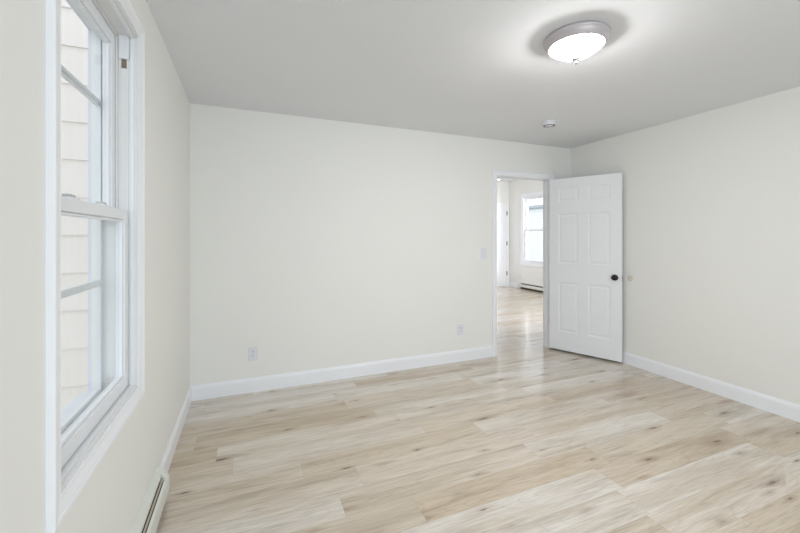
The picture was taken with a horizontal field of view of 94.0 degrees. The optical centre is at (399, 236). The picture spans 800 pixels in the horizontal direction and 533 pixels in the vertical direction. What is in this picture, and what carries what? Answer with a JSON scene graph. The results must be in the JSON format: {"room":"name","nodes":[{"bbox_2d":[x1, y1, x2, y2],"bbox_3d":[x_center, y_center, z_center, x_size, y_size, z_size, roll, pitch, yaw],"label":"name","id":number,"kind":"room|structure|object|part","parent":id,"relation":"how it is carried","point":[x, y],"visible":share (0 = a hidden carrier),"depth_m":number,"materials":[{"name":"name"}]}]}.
{"room":"empty bedroom","nodes":[
{"label":"empty bedroom","id":0,"kind":"room"},
{"bbox_2d":[0,0,189,532],"bbox_3d":[-0.715,0.129,0.395,0.155,2.450,5.914,0,0,-22],"label":"wall","id":1,"kind":"structure","parent":0,"point":[110,501],"depth_m":0.86,"materials":[{"name":"beige paint"}]},
{"bbox_2d":[46,0,144,532],"bbox_3d":[-1.064,-0.120,1.222,0.210,1.631,0.896,0,0,-22],"label":"window","id":2,"kind":"structure","parent":1,"relation":"in","point":[114,210],"depth_m":1.50,"materials":[{"name":"white paint"}]},
{"bbox_3d":[-0.972,-0.120,1.094,0.030,0.010,0.036,0,0,-22],"label":"lock lever","id":3,"kind":"part","parent":2,"relation":"part of","materials":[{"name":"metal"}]},
{"bbox_3d":[-1.134,0.645,1.194,0.059,0.047,0.706,0,0,-22],"label":"exterior sill","id":4,"kind":"part","parent":2,"relation":"part of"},
{"bbox_3d":[-1.133,-0.136,1.194,0.012,1.600,0.896,0,0,-22],"label":"exterior casing","id":5,"kind":"part","parent":2,"relation":"part of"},
{"bbox_3d":[-1.096,-0.539,1.209,0.019,0.026,0.656,0,0,-22],"label":"storm rail","id":6,"kind":"part","parent":2,"relation":"part of","materials":[{"name":"white metal"}]},
{"bbox_3d":[-1.096,0.188,1.209,0.019,0.026,0.656,0,0,-22],"label":"storm rail","id":7,"kind":"part","parent":2,"relation":"part of","materials":[{"name":"white metal"}]},
{"bbox_3d":[-1.099,-0.106,1.208,0.017,1.472,0.708,0,0,-22],"label":"storm frame","id":8,"kind":"part","parent":2,"relation":"part of","materials":[{"name":"white metal"}]},
{"bbox_3d":[-1.025,0.260,1.238,0.032,0.737,0.704,0,0,-22],"label":"sash","id":9,"kind":"part","parent":2,"relation":"part of","materials":[{"name":"white plastic"}]},
{"bbox_3d":[-1.066,-0.453,1.222,0.032,0.774,0.704,0,0,-22],"label":"sash","id":10,"kind":"part","parent":2,"relation":"part of","materials":[{"name":"white plastic"}]},
{"bbox_2d":[159,386,191,471],"bbox_3d":[-1.485,1.293,2.494,0.014,0.122,1.251,0,0,-22],"label":"baseboard","id":11,"kind":"structure","parent":1,"relation":"attached to","point":[165,463],"depth_m":2.41,"materials":[{"name":"white paint"}]},
{"bbox_2d":[190,103,570,385],"bbox_3d":[0.226,-0.116,3.926,4.268,2.940,0.098,0,0,-22],"label":"wall","id":12,"kind":"structure","parent":0,"point":[315,243],"depth_m":3.53,"materials":[{"name":"beige paint"}]},
{"bbox_2d":[248,346,257,360],"bbox_3d":[-1.280,1.022,3.249,0.075,0.120,0.010,0,0,-22],"label":"wall outlet","id":13,"kind":"object","parent":12,"relation":"attached to","point":[252,351],"visible":1,"depth_m":3.25,"materials":[{"name":"white plastic"}]},
{"bbox_2d":[191,346,492,400],"bbox_3d":[-0.341,1.293,3.632,2.995,0.122,0.014,0,0,-22],"label":"baseboard","id":14,"kind":"structure","parent":12,"relation":"attached to","point":[248,385],"depth_m":3.50,"materials":[{"name":"white paint"}]},
{"bbox_2d":[458,324,463,334],"bbox_3d":[0.658,1.011,4.045,0.072,0.118,0.010,0,0,-22],"label":"wall outlet","id":15,"kind":"object","parent":12,"relation":"attached to","point":[460,326],"visible":1,"depth_m":4.04,"materials":[{"name":"white plastic"}]},
{"bbox_2d":[481,248,485,258],"bbox_3d":[0.933,0.188,4.158,0.074,0.118,0.009,0,0,-22],"label":"light switch","id":16,"kind":"object","parent":12,"relation":"attached to","point":[483,250],"visible":1,"depth_m":4.15,"materials":[{"name":"white plastic"}]},
{"bbox_2d":[492,170,553,356],"bbox_3d":[1.438,0.302,4.414,0.890,2.104,0.116,0,0,-22],"label":"door frame","id":17,"kind":"structure","parent":12,"relation":"attached to","point":[495,173],"depth_m":4.41,"materials":[{"name":"white paint"}]},
{"bbox_2d":[549,173,622,361],"bbox_3d":[2.080,0.328,4.222,0.788,2.008,0.134,0,0,44],"label":"door","id":18,"kind":"structure","parent":12,"relation":"in","point":[586,212],"depth_m":4.18,"materials":[{"name":"white paint"}]},
{"bbox_2d":[146,0,799,148],"bbox_3d":[1.260,-1.146,1.206,4.423,0.100,5.914,0,0,-22],"label":"ceiling","id":19,"kind":"structure","parent":0,"point":[471,68],"depth_m":2.32,"materials":[{"name":"white paint"}]},
{"bbox_2d":[541,120,556,127],"bbox_3d":[1.430,-1.076,3.573,0.140,0.040,0.140,0,0,-22],"label":"smoke detector","id":20,"kind":"object","parent":19,"relation":"attached to","point":[548,123],"visible":1,"depth_m":3.53,"materials":[{"name":"white plastic"}]},
{"bbox_2d":[543,21,610,63],"bbox_3d":[0.968,-1.021,2.052,0.334,0.150,0.334,0,0,-22],"label":"ceiling light","id":21,"kind":"object","parent":19,"relation":"attached to","point":[576,41],"visible":1,"depth_m":1.97,"materials":[{"name":"silver metal"}]},
{"bbox_3d":[0.968,-1.013,2.052,0.275,0.060,0.275,0,0,-22],"label":"lamp shade","id":22,"kind":"part","parent":21,"relation":"part of","materials":[{"name":"white glass"}]},
{"bbox_2d":[156,286,799,532],"bbox_3d":[1.697,1.394,3.970,7.333,0.080,10.694,0,0,-22],"label":"floor","id":23,"kind":"structure","parent":0,"point":[529,437],"depth_m":2.29,"materials":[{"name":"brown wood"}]},
{"bbox_2d":[129,466,169,532],"bbox_3d":[-0.626,1.266,0.470,0.064,0.176,3.145,0,0,-22],"label":"baseboard heater","id":24,"kind":"object","parent":23,"relation":"on","point":[147,518],"visible":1,"depth_m":1.70,"materials":[{"name":"white metal"}]},
{"bbox_3d":[-0.596,1.273,0.454,0.016,0.094,3.093,0,0,-22],"label":"panel","id":25,"kind":"part","parent":24,"relation":"part of","materials":[{"name":"white metal"}]},
{"bbox_2d":[519,282,542,292],"bbox_3d":[3.716,1.266,8.226,0.064,0.176,3.195,0,0,-22],"label":"baseboard heater","id":26,"kind":"object","parent":23,"relation":"on","point":[522,285],"visible":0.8,"depth_m":9.29,"materials":[{"name":"white metal"}]},
{"bbox_3d":[3.705,1.272,8.193,0.016,0.068,3.143,0,0,-22],"label":"panel","id":27,"kind":"part","parent":26,"relation":"part of","materials":[{"name":"white metal"}]},
{"bbox_3d":[3.739,1.261,8.207,0.036,0.162,3.143,0,0,-22],"label":"panel","id":28,"kind":"part","parent":26,"relation":"part of","materials":[{"name":"white metal"}]},
{"bbox_2d":[497,181,508,286],"bbox_3d":[0.539,-0.066,9.210,5.195,2.840,0.120,0,0,-22],"label":"wall","id":29,"kind":"structure","parent":0,"point":[502,186],"depth_m":10.06,"materials":[{"name":"beige paint"}]},
{"bbox_2d":[497,205,506,286],"bbox_3d":[2.538,0.257,9.967,0.779,2.170,0.043,0,0,-22],"label":"door","id":30,"kind":"structure","parent":29,"relation":"in","point":[501,210],"depth_m":10.04,"materials":[{"name":"white paint"}]},
{"bbox_2d":[497,203,508,285],"bbox_3d":[2.535,0.226,9.955,0.901,2.256,0.018,0,0,-22],"label":"door frame","id":31,"kind":"structure","parent":29,"relation":"attached to","point":[507,204],"depth_m":10.11,"materials":[{"name":"white paint"}]},
{"bbox_2d":[497,178,519,181],"bbox_3d":[1.447,-1.536,7.064,5.445,0.100,4.779,0,0,-22],"label":"ceiling","id":32,"kind":"structure","parent":0,"point":[502,179],"depth_m":9.74,"materials":[{"name":"white paint"}]},
{"bbox_2d":[509,179,542,284],"bbox_3d":[3.896,-0.066,8.070,0.150,2.840,4.780,0,0,-22],"label":"wall","id":33,"kind":"structure","parent":0,"point":[533,275],"depth_m":9.82,"materials":[{"name":"beige paint"}]},
{"bbox_2d":[509,282,518,287],"bbox_3d":[3.044,1.293,9.928,0.014,0.122,0.454,0,0,-22],"label":"baseboard","id":34,"kind":"structure","parent":33,"relation":"attached to","point":[511,284],"depth_m":9.93,"materials":[{"name":"white paint"}]},
{"bbox_2d":[520,191,542,267],"bbox_3d":[3.424,-0.171,9.195,0.168,1.848,1.148,0,0,-22],"label":"window","id":35,"kind":"structure","parent":33,"relation":"in","point":[524,198],"depth_m":9.61,"materials":[{"name":"white paint"}]},
{"bbox_3d":[3.405,0.232,9.188,0.032,0.825,0.928,0,0,-22],"label":"sash","id":36,"kind":"part","parent":35,"relation":"part of","materials":[{"name":"glass"}]},
{"bbox_3d":[3.439,-0.564,9.201,0.032,0.845,0.928,0,0,-22],"label":"sash","id":37,"kind":"part","parent":35,"relation":"part of","materials":[{"name":"glass"}]},
{"bbox_2d":[571,86,799,404],"bbox_3d":[3.260,0.129,2.028,0.098,2.450,5.914,0,0,-22],"label":"wall","id":38,"kind":"structure","parent":0,"point":[711,199],"depth_m":3.21,"materials":[{"name":"beige paint"}]},
{"bbox_2d":[622,351,799,421],"bbox_3d":[3.204,1.293,2.017,0.014,0.122,5.696,0,0,-22],"label":"baseboard","id":39,"kind":"structure","parent":38,"relation":"attached to","point":[780,407],"depth_m":3.18,"materials":[{"name":"white paint"}]},
{"label":"outside","id":40,"kind":"structure","parent":0,"visible":0},
{"bbox_3d":[1.586,1.924,9.300,38.000,0.100,28.000,0,0,-22],"label":"ground","id":41,"kind":"structure","parent":40,"visible":0},
{"bbox_2d":[61,0,87,410],"bbox_3d":[-3.785,-0.036,2.635,3.800,3.820,2.850,0,0,-22],"label":"house wing","id":42,"kind":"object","parent":41,"relation":"on","point":[74,34],"visible":0.02,"depth_m":2.06},
{"bbox_2d":[528,204,542,260],"bbox_3d":[7.301,0.334,13.809,4.400,3.080,9.400,0,0,-22],"label":"house","id":43,"kind":"structure","parent":41,"relation":"on","point":[535,212],"depth_m":13.91,"materials":[{"name":"white"}]}
]}

